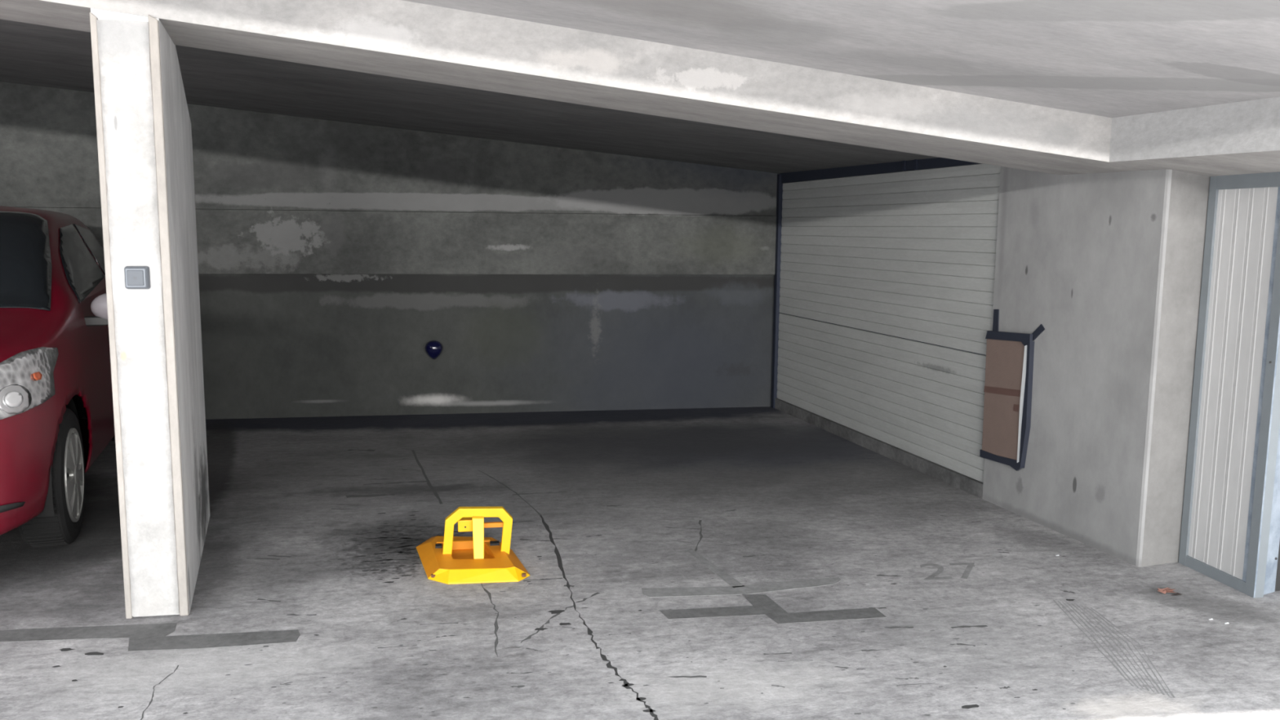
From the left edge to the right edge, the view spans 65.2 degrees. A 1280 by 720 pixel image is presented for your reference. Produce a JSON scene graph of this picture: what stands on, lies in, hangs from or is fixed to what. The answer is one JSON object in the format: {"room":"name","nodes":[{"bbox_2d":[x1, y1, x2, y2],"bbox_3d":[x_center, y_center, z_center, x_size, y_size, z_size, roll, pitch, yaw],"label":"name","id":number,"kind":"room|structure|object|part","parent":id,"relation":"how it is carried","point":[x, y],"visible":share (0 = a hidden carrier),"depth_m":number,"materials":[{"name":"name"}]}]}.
{"room":"underground parking garage","nodes":[
{"label":"underground parking garage","id":0,"kind":"room"},
{"bbox_2d":[89,8,209,618],"bbox_3d":[-2.228,-0.242,4.656,0.239,2.420,1.579,-2,8,-20],"label":"pillar","id":1,"kind":"structure","parent":0,"point":[144,144],"depth_m":3.98,"materials":[{"name":"paint"}]},
{"bbox_2d":[124,266,150,288],"bbox_3d":[-1.959,-0.320,3.892,0.090,0.090,0.040,-1,8,-10],"label":"light switch","id":2,"kind":"object","parent":1,"relation":"attached to","point":[135,277],"visible":1,"depth_m":3.88,"materials":[{"name":"grey plastic"}]},
{"bbox_2d":[0,81,778,419],"bbox_3d":[-4.079,-1.195,8.076,11.200,3.420,0.345,-1,8,-10],"label":"wall","id":3,"kind":"structure","parent":0,"point":[331,254],"depth_m":8.42,"materials":[{"name":"grey concrete"}]},
{"bbox_2d":[424,340,442,359],"bbox_3d":[-1.742,-0.085,8.450,0.150,0.163,0.120,-1,8,-10],"label":"handle","id":4,"kind":"object","parent":3,"relation":"attached to","point":[433,348],"visible":1,"depth_m":8.41,"materials":[{"name":"blue plastic"}]},
{"bbox_2d":[0,18,938,173],"bbox_3d":[-2.409,-1.875,6.323,14.300,1.630,4.730,-1,8,-10],"label":"ceiling","id":5,"kind":"structure","parent":0,"point":[31,54],"depth_m":6.50,"materials":[{"name":"grey concrete"}]},
{"bbox_2d":[0,406,1279,719],"bbox_3d":[-0.091,2.030,-2.204,17.000,0.251,23.200,-1,8,-10],"label":"floor","id":6,"kind":"structure","parent":0,"point":[316,526],"depth_m":4.40,"materials":[{"name":"concrete"}]},
{"bbox_2d":[0,205,115,546],"bbox_3d":[-4.110,-0.242,5.762,2.330,2.102,4.344,-2,8,-20],"label":"car","id":7,"kind":"object","parent":6,"relation":"on","point":[55,365],"visible":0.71,"depth_m":5.06,"materials":[{"name":"red paint"}]},
{"bbox_3d":[-2.719,0.170,4.347,0.024,0.066,0.106,1,8,4],"label":"bulb","id":8,"kind":"part","parent":7,"relation":"part of","materials":[{"name":"white glass"}]},
{"bbox_2d":[0,384,31,413],"bbox_3d":[-2.725,0.169,4.366,0.039,0.122,0.214,1,8,3],"label":"headlight assembly","id":9,"kind":"object","parent":7,"relation":"on","point":[14,398],"depth_m":4.36,"materials":[{"name":"silver metal"}]},
{"bbox_3d":[-2.752,0.074,4.573,0.013,0.037,0.079,0,8,-8],"label":"indicator bulb","id":10,"kind":"part","parent":7,"relation":"part of","materials":[{"name":"orange plastic"}]},
{"bbox_2d":[84,293,108,325],"bbox_3d":[-2.994,-0.287,5.616,0.322,0.185,0.107,-1,8,-10],"label":"mirror","id":11,"kind":"object","parent":7,"relation":"attached to","point":[99,308],"depth_m":5.58,"materials":[{"name":"white plastic"}]},
{"bbox_2d":[0,622,299,651],"bbox_3d":[-2.099,1.081,3.881,1.524,0.002,0.262,0,8,-7],"label":"strip","id":12,"kind":"object","parent":6,"relation":"on","point":[152,637],"visible":1,"depth_m":3.90,"materials":[{"name":"grey paint"}]},
{"bbox_2d":[416,506,529,584],"bbox_3d":[-0.827,0.830,4.836,0.453,0.273,0.770,-2,8,-19],"label":"barrier","id":13,"kind":"object","parent":6,"relation":"on","point":[448,559],"visible":1,"depth_m":4.74,"materials":[{"name":"yellow metal"}]},
{"bbox_2d":[686,548,743,587],"bbox_3d":[0.340,0.987,4.765,0.059,0.002,0.576,-3,8,-22],"label":"strip","id":14,"kind":"object","parent":6,"relation":"on","point":[725,576],"visible":1,"depth_m":4.72,"materials":[{"name":"grey paint"}]},
{"bbox_2d":[641,577,840,597],"bbox_3d":[0.473,1.025,4.491,0.940,0.002,0.148,-1,8,-10],"label":"strip","id":15,"kind":"object","parent":6,"relation":"on","point":[762,588],"visible":1,"depth_m":4.47,"materials":[{"name":"grey paint"}]},
{"bbox_2d":[659,594,886,623],"bbox_3d":[0.544,1.056,4.257,0.924,0.002,0.343,-1,8,-10],"label":"strip","id":16,"kind":"object","parent":6,"relation":"on","point":[762,604],"visible":1,"depth_m":4.20,"materials":[{"name":"grey paint"}]},
{"bbox_2d":[920,562,974,579],"bbox_3d":[1.469,1.000,4.743,0.357,0.001,0.228,-1,8,-10],"label":"painted number","id":17,"kind":"object","parent":6,"relation":"on","point":[970,565],"visible":1,"depth_m":4.75,"materials":[{"name":"grey paint"}]},
{"bbox_2d":[1157,587,1175,594],"bbox_3d":[2.359,1.033,4.485,0.090,0.022,0.038,-1,8,-10],"label":"dead leaf","id":18,"kind":"object","parent":6,"relation":"on","point":[1165,590],"visible":1,"depth_m":4.48,"materials":[{"name":"brown plant"}]},
{"bbox_2d":[1275,541,1279,591],"bbox_3d":[3.979,0.083,4.620,2.263,1.900,0.065,-1,8,-10],"label":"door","id":19,"kind":"structure","parent":6,"relation":"on","point":[1277,576],"depth_m":4.51,"materials":[{"name":"grey metal"}]},
{"bbox_2d":[402,0,1279,117],"bbox_3d":[-3.035,-1.640,2.401,11.700,1.619,2.670,-1,8,-10],"label":"ceiling","id":20,"kind":"structure","parent":0,"point":[1104,58],"depth_m":3.57,"materials":[{"name":"white concrete"}]},
{"bbox_2d":[982,166,1210,566],"bbox_3d":[2.365,-0.079,5.348,0.385,2.040,1.313,-1,8,-10],"label":"wall","id":21,"kind":"structure","parent":0,"point":[1110,264],"depth_m":5.00,"materials":[{"name":"concrete"}]},
{"bbox_2d":[0,0,1111,169],"bbox_3d":[-3.478,-1.639,3.834,11.325,1.543,0.680,-1,8,-10],"label":"beam","id":22,"kind":"structure","parent":21,"relation":"attached to","point":[397,38],"depth_m":4.23,"materials":[{"name":"white concrete"}]},
{"bbox_2d":[979,309,1044,471],"bbox_3d":[2.116,0.171,5.712,0.029,0.895,0.495,-2,8,-16],"label":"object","id":23,"kind":"object","parent":21,"relation":"attached to","point":[1009,365],"visible":1,"depth_m":5.73,"materials":[{"name":"brown cardboard"}]},
{"bbox_2d":[1178,171,1279,598],"bbox_3d":[2.759,0.081,4.550,0.161,1.900,0.477,-1,8,-10],"label":"door","id":24,"kind":"structure","parent":21,"relation":"in","point":[1230,534],"depth_m":4.52,"materials":[{"name":"grey metal"}]},
{"bbox_3d":[1.815,-0.505,7.466,0.548,2.320,3.222,-1,8,-10],"label":"wall","id":25,"kind":"structure","parent":0,"visible":0},
{"bbox_2d":[771,157,1000,498],"bbox_3d":[1.662,-0.429,7.418,0.075,2.140,3.185,-2,8,-16],"label":"door","id":26,"kind":"structure","parent":25,"relation":"in","point":[884,273],"depth_m":7.02,"materials":[{"name":"white metal"}]},
{"bbox_3d":[1.239,-0.600,8.910,0.075,2.080,0.055,-2,8,-16],"label":"guide rail","id":27,"kind":"part","parent":26,"relation":"part of","materials":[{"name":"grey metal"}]},
{"bbox_3d":[1.681,-1.421,7.289,0.055,0.140,3.185,-2,8,-16],"label":"header panel","id":28,"kind":"part","parent":26,"relation":"part of","materials":[{"name":"white metal"}]},
{"bbox_3d":[3.155,-0.386,7.425,3.000,2.120,4.900,-1,8,-10],"label":"wall","id":29,"kind":"structure","parent":0,"visible":0},
{"bbox_2d":[1026,96,1279,176],"bbox_3d":[3.871,-1.013,3.960,3.175,0.557,3.150,-1,8,-10],"label":"beam","id":30,"kind":"structure","parent":29,"relation":"attached to","point":[1242,137],"depth_m":4.17,"materials":[{"name":"white concrete"}]}
]}

